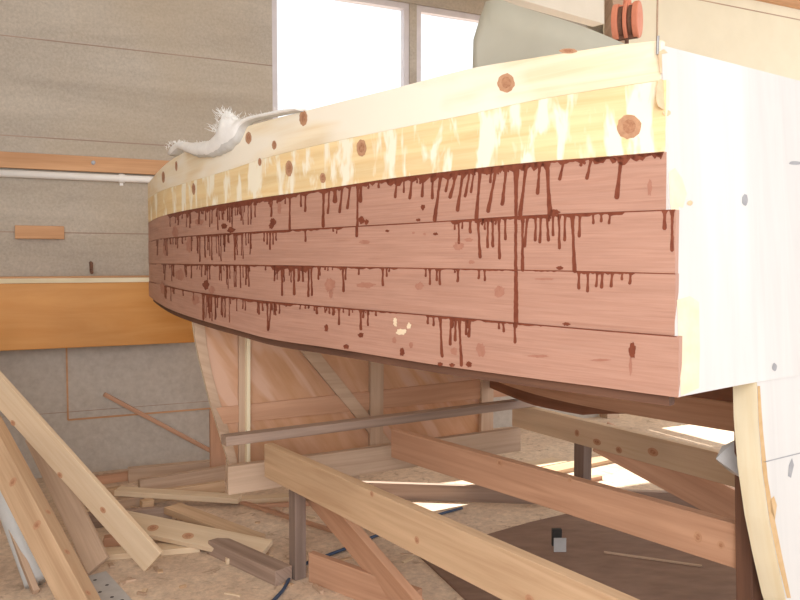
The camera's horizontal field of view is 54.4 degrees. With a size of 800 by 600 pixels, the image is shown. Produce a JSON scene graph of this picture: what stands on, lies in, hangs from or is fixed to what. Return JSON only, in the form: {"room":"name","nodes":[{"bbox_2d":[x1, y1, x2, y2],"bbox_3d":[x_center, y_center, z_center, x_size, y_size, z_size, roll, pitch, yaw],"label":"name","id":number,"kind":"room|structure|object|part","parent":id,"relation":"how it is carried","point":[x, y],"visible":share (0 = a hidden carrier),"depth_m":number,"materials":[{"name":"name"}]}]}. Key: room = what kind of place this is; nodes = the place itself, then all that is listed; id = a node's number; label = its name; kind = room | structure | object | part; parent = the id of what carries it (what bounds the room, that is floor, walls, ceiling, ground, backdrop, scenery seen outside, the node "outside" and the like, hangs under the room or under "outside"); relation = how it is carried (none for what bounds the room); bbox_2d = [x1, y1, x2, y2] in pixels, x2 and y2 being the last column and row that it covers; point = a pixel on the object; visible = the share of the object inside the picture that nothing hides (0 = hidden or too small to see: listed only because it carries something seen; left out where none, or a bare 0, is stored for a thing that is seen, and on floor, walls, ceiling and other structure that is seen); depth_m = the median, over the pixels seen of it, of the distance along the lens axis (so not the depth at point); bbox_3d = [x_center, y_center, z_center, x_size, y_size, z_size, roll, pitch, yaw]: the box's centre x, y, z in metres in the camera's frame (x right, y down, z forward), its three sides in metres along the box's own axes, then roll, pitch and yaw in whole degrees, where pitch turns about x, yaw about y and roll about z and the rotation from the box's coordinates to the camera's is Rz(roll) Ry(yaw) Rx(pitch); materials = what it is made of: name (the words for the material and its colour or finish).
{"room":"shipyard hall","nodes":[
{"label":"shipyard hall","id":0,"kind":"room"},
{"bbox_2d":[0,414,734,599],"bbox_3d":[2.000,1.403,4.073,12.000,0.100,16.000,0,3,0],"label":"floor","id":1,"kind":"structure","parent":0,"point":[206,577],"depth_m":4.48,"materials":[{"name":"beige concrete"}]},
{"bbox_2d":[0,491,45,588],"bbox_3d":[-2.216,0.774,4.161,0.104,1.170,1.441,-3,4,-45],"label":"pipe","id":2,"kind":"object","parent":1,"relation":"on","point":[8,522],"visible":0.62,"depth_m":3.78,"materials":[{"name":"white plastic"}]},
{"bbox_2d":[9,531,38,593],"bbox_3d":[-2.065,0.990,3.979,0.030,0.716,1.088,-3,4,-44],"label":"stick","id":3,"kind":"object","parent":1,"relation":"on","point":[25,566],"visible":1,"depth_m":3.67,"materials":[{"name":"brown wood"}]},
{"bbox_2d":[0,415,100,599],"bbox_3d":[-1.977,0.723,3.826,1.790,1.303,0.131,2,4,40],"label":"wooden plank","id":4,"kind":"object","parent":1,"relation":"on","point":[56,558],"visible":1,"depth_m":3.52,"materials":[{"name":"brown wood"}]},
{"bbox_2d":[25,440,109,573],"bbox_3d":[-1.757,1.028,4.081,0.802,0.637,0.089,3,4,43],"label":"plank","id":5,"kind":"object","parent":1,"relation":"on","point":[87,542],"visible":0.68,"depth_m":3.99,"materials":[{"name":"brown wood"}]},
{"bbox_2d":[0,371,162,571],"bbox_3d":[-1.935,0.548,3.923,1.626,1.519,0.032,1,3,15],"label":"plank","id":6,"kind":"object","parent":1,"relation":"on","point":[21,414],"visible":1,"depth_m":3.84,"materials":[{"name":"brown wood"}]},
{"bbox_2d":[88,571,131,599],"bbox_3d":[-1.365,1.369,3.655,0.147,0.005,0.516,-2,3,-31],"label":"metal plate","id":7,"kind":"object","parent":1,"relation":"on","point":[106,587],"visible":0.96,"depth_m":3.69,"materials":[{"name":"grey metal"}]},
{"bbox_2d":[95,471,127,483],"bbox_3d":[-2.082,1.256,5.446,0.403,0.060,0.050,-2,3,-34],"label":"plank","id":8,"kind":"object","parent":1,"relation":"on","point":[115,477],"visible":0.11,"depth_m":5.46,"materials":[{"name":"red wood"}]},
{"bbox_2d":[103,534,120,546],"bbox_3d":[-1.504,1.317,4.288,0.240,0.050,0.060,-1,3,-15],"label":"plank","id":9,"kind":"object","parent":1,"relation":"on","point":[108,540],"visible":0.36,"depth_m":4.24,"materials":[{"name":"red wood"}]},
{"bbox_2d":[106,485,120,495],"bbox_3d":[-1.962,1.276,5.143,0.241,0.050,0.060,-2,3,-34],"label":"plank","id":10,"kind":"object","parent":1,"relation":"on","point":[110,489],"visible":0.09,"depth_m":5.16,"materials":[{"name":"brown wood"}]},
{"bbox_2d":[86,496,143,509],"bbox_3d":[-1.790,1.283,4.894,0.334,0.060,0.090,-2,4,-37],"label":"plank","id":11,"kind":"object","parent":1,"relation":"on","point":[126,502],"visible":0.22,"depth_m":4.91,"materials":[{"name":"brown wood"}]},
{"bbox_2d":[120,576,131,584],"bbox_3d":[-1.331,1.362,3.775,0.019,0.012,0.074,1,3,11],"label":"scrap","id":12,"kind":"object","parent":1,"relation":"on","point":[122,582],"visible":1,"depth_m":3.76,"materials":[{"name":"beige wood"}]},
{"bbox_2d":[120,577,135,582],"bbox_3d":[-1.319,1.362,3.775,0.073,0.011,0.020,-2,3,-29],"label":"scrap","id":13,"kind":"object","parent":1,"relation":"on","point":[130,579],"visible":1,"depth_m":3.78,"materials":[{"name":"beige wood"}]},
{"bbox_2d":[87,505,171,527],"bbox_3d":[-1.624,1.284,4.606,0.526,0.085,0.050,-1,3,-16],"label":"plank","id":14,"kind":"object","parent":1,"relation":"on","point":[158,511],"visible":0.33,"depth_m":4.62,"materials":[{"name":"brown wood"}]},
{"bbox_2d":[136,591,146,595],"bbox_3d":[-1.205,1.368,3.626,0.046,0.013,0.015,1,3,22],"label":"scrap","id":15,"kind":"object","parent":1,"relation":"on","point":[140,593],"visible":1,"depth_m":3.62,"materials":[{"name":"beige wood"}]},
{"bbox_2d":[140,498,153,507],"bbox_3d":[-1.593,1.285,4.901,0.074,0.055,0.060,-2,3,-33],"label":"wood block","id":16,"kind":"object","parent":1,"relation":"on","point":[148,502],"visible":0.74,"depth_m":4.88,"materials":[{"name":"brown wood"}]},
{"bbox_2d":[105,543,199,560],"bbox_3d":[-1.333,1.334,4.145,0.518,0.030,0.110,-1,3,-14],"label":"plank","id":17,"kind":"object","parent":1,"relation":"on","point":[115,553],"visible":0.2,"depth_m":4.12,"materials":[{"name":"brown wood"}]},
{"bbox_2d":[103,392,226,458],"bbox_3d":[-1.761,0.963,5.875,0.891,0.587,0.030,-1,3,-22],"label":"stick","id":18,"kind":"object","parent":1,"relation":"on","point":[108,396],"visible":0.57,"depth_m":5.83,"materials":[{"name":"red wood"}]},
{"bbox_2d":[128,460,209,482],"bbox_3d":[-1.607,1.228,5.606,0.668,0.100,0.070,-1,3,-21],"label":"plank","id":19,"kind":"object","parent":1,"relation":"on","point":[135,473],"visible":0.51,"depth_m":5.54,"materials":[{"name":"brown wood"}]},
{"bbox_2d":[138,465,225,488],"bbox_3d":[-1.474,1.236,5.336,0.627,0.110,0.050,-2,3,-36],"label":"plank","id":20,"kind":"object","parent":1,"relation":"on","point":[216,473],"visible":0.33,"depth_m":5.31,"materials":[{"name":"brown wood"}]},
{"bbox_2d":[152,480,224,502],"bbox_3d":[-1.400,1.263,5.136,0.488,0.075,0.040,-2,3,-30],"label":"plank","id":21,"kind":"object","parent":1,"relation":"on","point":[214,486],"visible":0.51,"depth_m":5.17,"materials":[{"name":"brown wood"}]},
{"bbox_2d":[126,510,272,553],"bbox_3d":[-1.144,1.276,4.224,0.943,0.133,0.150,1,3,19],"label":"plank","id":22,"kind":"object","parent":1,"relation":"on","point":[176,532],"visible":0.64,"depth_m":4.20,"materials":[{"name":"brown wood"}]},
{"bbox_2d":[164,503,265,537],"bbox_3d":[-1.074,1.286,4.471,0.716,0.094,0.120,2,3,34],"label":"plank","id":23,"kind":"object","parent":1,"relation":"on","point":[183,512],"visible":0.64,"depth_m":4.49,"materials":[{"name":"brown wood"}]},
{"bbox_2d":[209,409,225,466],"bbox_3d":[-1.308,1.029,5.577,0.110,0.500,0.030,-1,3,-26],"label":"timber offcut","id":24,"kind":"object","parent":1,"relation":"on","point":[217,454],"visible":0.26,"depth_m":5.56,"materials":[{"name":"red wood"}]},
{"bbox_2d":[224,592,240,596],"bbox_3d":[-0.780,1.372,3.629,0.083,0.005,0.014,1,3,21],"label":"scrap","id":25,"kind":"object","parent":1,"relation":"on","point":[227,593],"visible":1,"depth_m":3.63,"materials":[{"name":"brown wood"}]},
{"bbox_2d":[208,538,291,585],"bbox_3d":[-0.772,1.321,3.958,0.592,0.075,0.100,3,4,44],"label":"timber offcut","id":26,"kind":"object","parent":1,"relation":"on","point":[271,570],"visible":1,"depth_m":3.89,"materials":[{"name":"brown wood"}]},
{"bbox_2d":[240,493,288,502],"bbox_3d":[-0.857,1.290,5.056,0.359,0.030,0.090,-1,3,-10],"label":"plank","id":27,"kind":"object","parent":1,"relation":"on","point":[267,498],"visible":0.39,"depth_m":5.03,"materials":[{"name":"brown wood"}]},
{"bbox_2d":[114,486,241,503],"bbox_3d":[-1.417,1.246,4.973,0.794,0.080,0.100,0,3,2],"label":"plank","id":28,"kind":"object","parent":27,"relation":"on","point":[123,491],"visible":1,"depth_m":4.93,"materials":[{"name":"brown wood"}]},
{"bbox_2d":[273,507,282,511],"bbox_3d":[-0.761,1.308,4.862,0.028,0.012,0.070,-3,4,-44],"label":"scrap","id":29,"kind":"object","parent":1,"relation":"on","point":[274,508],"visible":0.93,"depth_m":4.86,"materials":[{"name":"brown wood"}]},
{"bbox_2d":[258,501,309,507],"bbox_3d":[-0.710,1.298,4.939,0.377,0.025,0.030,0,3,-9],"label":"stick","id":30,"kind":"object","parent":1,"relation":"on","point":[279,504],"visible":0.5,"depth_m":4.92,"materials":[{"name":"red wood"}]},
{"bbox_2d":[238,501,331,532],"bbox_3d":[-0.712,1.310,4.739,0.871,0.020,0.030,2,4,40],"label":"stick","id":31,"kind":"object","parent":1,"relation":"on","point":[245,503],"visible":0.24,"depth_m":4.76,"materials":[{"name":"red wood"}]},
{"bbox_2d":[312,583,323,593],"bbox_3d":[-0.388,1.365,3.679,0.019,0.015,0.087,-2,3,-30],"label":"scrap","id":32,"kind":"object","parent":1,"relation":"on","point":[315,586],"visible":1,"depth_m":3.67,"materials":[{"name":"beige wood"}]},
{"bbox_2d":[339,556,351,560],"bbox_3d":[-0.285,1.349,4.053,0.071,0.009,0.014,-2,3,-30],"label":"scrap","id":33,"kind":"object","parent":1,"relation":"on","point":[350,557],"visible":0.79,"depth_m":4.05,"materials":[{"name":"brown wood"}]},
{"bbox_2d":[309,551,421,599],"bbox_3d":[-0.173,1.305,3.566,0.681,0.145,0.035,2,4,40],"label":"plank","id":34,"kind":"object","parent":1,"relation":"on","point":[350,580],"visible":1,"depth_m":3.62,"materials":[{"name":"red wood"}]},
{"bbox_2d":[272,507,462,599],"bbox_3d":[-0.207,1.336,4.180,0.242,0.017,1.815,2,3,34],"label":"air hose","id":35,"kind":"object","parent":1,"relation":"on","point":[282,590],"visible":0.44,"depth_m":4.11,"materials":[{"name":"blue rubber"}]},
{"bbox_2d":[401,556,413,562],"bbox_3d":[0.041,1.350,4.042,0.021,0.008,0.082,2,4,41],"label":"scrap","id":36,"kind":"object","parent":1,"relation":"on","point":[411,557],"visible":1,"depth_m":4.04,"materials":[{"name":"brown wood"}]},
{"bbox_2d":[221,399,735,599],"bbox_3d":[0.817,1.039,3.780,2.539,0.744,2.718,-2,4,-39],"label":"cradle","id":37,"kind":"object","parent":1,"relation":"on","point":[329,481],"visible":0.81,"depth_m":3.54,"materials":[{"name":"brown wood"}]},
{"bbox_3d":[-0.503,1.120,3.815,0.062,0.490,0.062,-2,3,-37],"label":"post","id":38,"kind":"part","parent":37,"relation":"part of","materials":[{"name":"brown wood"}]},
{"bbox_3d":[0.217,0.656,4.491,2.552,0.048,0.075,-2,3,-32],"label":"cross rail","id":39,"kind":"part","parent":37,"relation":"part of","materials":[{"name":"brown wood"}]},
{"bbox_2d":[148,36,799,599],"bbox_3d":[0.227,0.237,4.127,2.402,2.185,3.904,-2,3,-30],"label":"boat hull","id":40,"kind":"object","parent":37,"relation":"on","point":[615,229],"visible":0.99,"depth_m":2.58,"materials":[{"name":"brown wood"}]},
{"bbox_2d":[166,106,306,157],"bbox_3d":[-0.843,-0.790,3.650,0.157,0.220,1.254,-2,4,-40],"label":"rag","id":41,"kind":"object","parent":40,"relation":"on","point":[230,131],"visible":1,"depth_m":3.58,"materials":[{"name":"fabric"}]},
{"bbox_2d":[472,0,623,67],"bbox_3d":[0.547,-0.714,2.904,0.682,0.908,0.048,2,4,40],"label":"sheet","id":42,"kind":"object","parent":40,"relation":"in","point":[505,31],"visible":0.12,"depth_m":2.96,"materials":[{"name":"beige fabric"}]},
{"bbox_2d":[716,441,738,475],"bbox_3d":[1.120,0.537,2.636,0.094,0.123,0.052,1,3,22],"label":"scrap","id":43,"kind":"object","parent":40,"relation":"attached to","point":[726,456],"visible":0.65,"depth_m":2.63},
{"bbox_3d":[1.190,0.836,2.644,0.093,1.135,0.093,-2,3,-35],"label":"transom post","id":44,"kind":"part","parent":40,"relation":"part of","materials":[{"name":"brown wood"}]},
{"bbox_2d":[363,481,695,507],"bbox_3d":[0.881,1.255,4.999,2.439,0.105,0.045,0,3,7],"label":"plank","id":45,"kind":"object","parent":1,"relation":"on","point":[405,490],"visible":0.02,"depth_m":5.04,"materials":[{"name":"brown wood"}]},
{"bbox_2d":[525,457,566,466],"bbox_3d":[0.867,1.255,5.772,0.876,0.030,0.160,-2,3,-33],"label":"plank","id":46,"kind":"object","parent":1,"relation":"on","point":[547,461],"visible":0.34,"depth_m":5.91,"materials":[{"name":"brown wood"}]},
{"bbox_2d":[420,508,735,599],"bbox_3d":[1.412,1.288,4.022,2.408,0.132,1.808,-1,3,-21],"label":"board","id":47,"kind":"object","parent":1,"relation":"on","point":[586,541],"depth_m":3.97,"materials":[{"name":"brown wood"}]},
{"bbox_3d":[0.846,1.276,4.140,0.073,0.120,0.030,0,3,0],"label":"metal bracket","id":48,"kind":"part","parent":47,"relation":"part of","materials":[{"name":"black metal"}]},
{"bbox_3d":[0.849,1.300,4.128,0.066,0.075,0.004,0,3,0],"label":"plate","id":49,"kind":"part","parent":47,"relation":"part of","materials":[{"name":"grey metal"}]},
{"bbox_2d":[604,551,701,566],"bbox_3d":[1.302,1.338,4.023,0.484,0.008,0.012,1,3,23],"label":"stick","id":50,"kind":"object","parent":47,"relation":"on","point":[606,552],"visible":1,"depth_m":4.02,"materials":[{"name":"brown wood"}]},
{"bbox_2d":[544,455,613,472],"bbox_3d":[1.460,1.245,5.966,1.164,0.030,0.140,-2,3,-34],"label":"plank","id":51,"kind":"object","parent":1,"relation":"on","point":[566,467],"visible":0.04,"depth_m":5.85,"materials":[{"name":"brown wood"}]},
{"bbox_2d":[591,474,601,480],"bbox_3d":[1.112,1.275,5.357,0.754,0.030,0.050,-2,3,-33],"label":"stick","id":52,"kind":"object","parent":1,"relation":"on","point":[596,477],"visible":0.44,"depth_m":5.52,"materials":[{"name":"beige wood"}]},
{"bbox_2d":[0,0,799,478],"bbox_3d":[1.562,-1.120,7.550,10.000,4.600,0.126,-1,3,-26],"label":"wall","id":53,"kind":"structure","parent":0,"point":[130,79],"depth_m":5.77,"materials":[{"name":"grey concrete"}]},
{"bbox_2d":[15,225,63,238],"bbox_3d":[-2.545,-0.478,5.497,0.317,0.092,0.049,-1,3,-26],"label":"wood block","id":54,"kind":"object","parent":53,"relation":"attached to","point":[21,231],"visible":1,"depth_m":5.47,"materials":[{"name":"brown wood"}]},
{"bbox_2d":[0,169,153,185],"bbox_3d":[-2.034,-0.893,5.722,2.056,0.100,0.064,-1,3,-26],"label":"conduit pipe","id":55,"kind":"object","parent":53,"relation":"attached to","point":[121,178],"visible":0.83,"depth_m":5.56,"materials":[{"name":"white plastic"}]},
{"bbox_2d":[0,151,168,174],"bbox_3d":[-2.003,-0.987,5.727,1.991,0.110,0.064,-1,3,-26],"label":"wall rail","id":56,"kind":"object","parent":53,"relation":"attached to","point":[14,160],"visible":0.54,"depth_m":5.58,"materials":[{"name":"brown wood"}]},
{"bbox_2d":[89,261,92,273],"bbox_3d":[-2.238,-0.234,5.639,0.024,0.093,0.083,-1,3,-26],"label":"iron hook","id":57,"kind":"object","parent":53,"relation":"attached to","point":[90,262],"visible":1,"depth_m":5.63,"materials":[{"name":"brown metal"}]},
{"bbox_2d":[0,275,194,350],"bbox_3d":[-2.221,0.078,5.582,1.427,0.499,0.219,-1,3,-26],"label":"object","id":58,"kind":"object","parent":53,"relation":"attached to","point":[37,312],"visible":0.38,"depth_m":5.46,"materials":[{"name":"brown wood"}]},
{"bbox_2d":[66,348,210,420],"bbox_3d":[-1.854,0.588,5.904,1.248,0.551,0.008,-1,3,-26],"label":"trim","id":59,"kind":"structure","parent":53,"relation":"attached to","point":[68,419],"depth_m":5.73,"materials":[{"name":"brown wood"}]},
{"bbox_2d":[272,0,408,118],"bbox_3d":[-0.489,-1.885,6.515,1.236,1.330,0.070,-1,3,-26],"label":"window","id":60,"kind":"structure","parent":53,"relation":"in","point":[387,4],"depth_m":6.63,"materials":[{"name":"paint"}]},
{"bbox_2d":[417,5,480,81],"bbox_3d":[0.852,-1.917,7.164,1.621,1.330,0.070,-1,3,-26],"label":"window","id":61,"kind":"structure","parent":53,"relation":"in","point":[424,10],"depth_m":6.83,"materials":[{"name":"paint"}]},
{"bbox_2d":[504,0,603,26],"bbox_3d":[0.863,-2.483,5.936,2.446,0.545,0.120,-3,4,-45],"label":"trim","id":62,"kind":"structure","parent":53,"relation":"attached to","point":[586,12],"depth_m":6.43,"materials":[{"name":"paint"}]},
{"bbox_2d":[600,0,623,418],"bbox_3d":[2.096,-1.126,7.677,0.153,4.600,0.118,-1,3,-26],"label":"trim","id":63,"kind":"structure","parent":53,"relation":"attached to","point":[608,3],"depth_m":7.57,"materials":[{"name":"brown wood"}]},
{"bbox_2d":[756,0,799,9],"bbox_3d":[4.406,-3.364,8.726,3.762,0.160,0.046,-1,3,-26],"label":"trim","id":64,"kind":"structure","parent":53,"relation":"attached to","point":[795,4],"depth_m":8.66,"materials":[{"name":"brown wood"}]},
{"bbox_3d":[1.482,-3.274,3.282,9.435,0.120,12.876,0,3,0],"label":"ceiling","id":65,"kind":"structure","parent":0,"visible":0},
{"bbox_2d":[611,0,642,43],"bbox_3d":[1.263,-2.327,4.292,0.145,1.850,0.144,2,3,30],"label":"pulley block","id":66,"kind":"object","parent":65,"relation":"hanging from","point":[627,18],"visible":0.98,"depth_m":4.29,"materials":[{"name":"orange paint"}]},
{"bbox_3d":[1.215,-1.554,4.357,0.034,0.200,0.144,2,3,30],"label":"cheek plate","id":67,"kind":"part","parent":66,"relation":"part of","materials":[{"name":"orange paint"}]},
{"bbox_3d":[1.263,-1.553,4.329,0.022,0.200,0.144,2,3,30],"label":"cheek plate","id":68,"kind":"part","parent":66,"relation":"part of","materials":[{"name":"orange paint"}]},
{"bbox_3d":[1.311,-1.551,4.301,0.034,0.200,0.144,2,3,30],"label":"cheek plate","id":69,"kind":"part","parent":66,"relation":"part of","materials":[{"name":"orange paint"}]}
]}

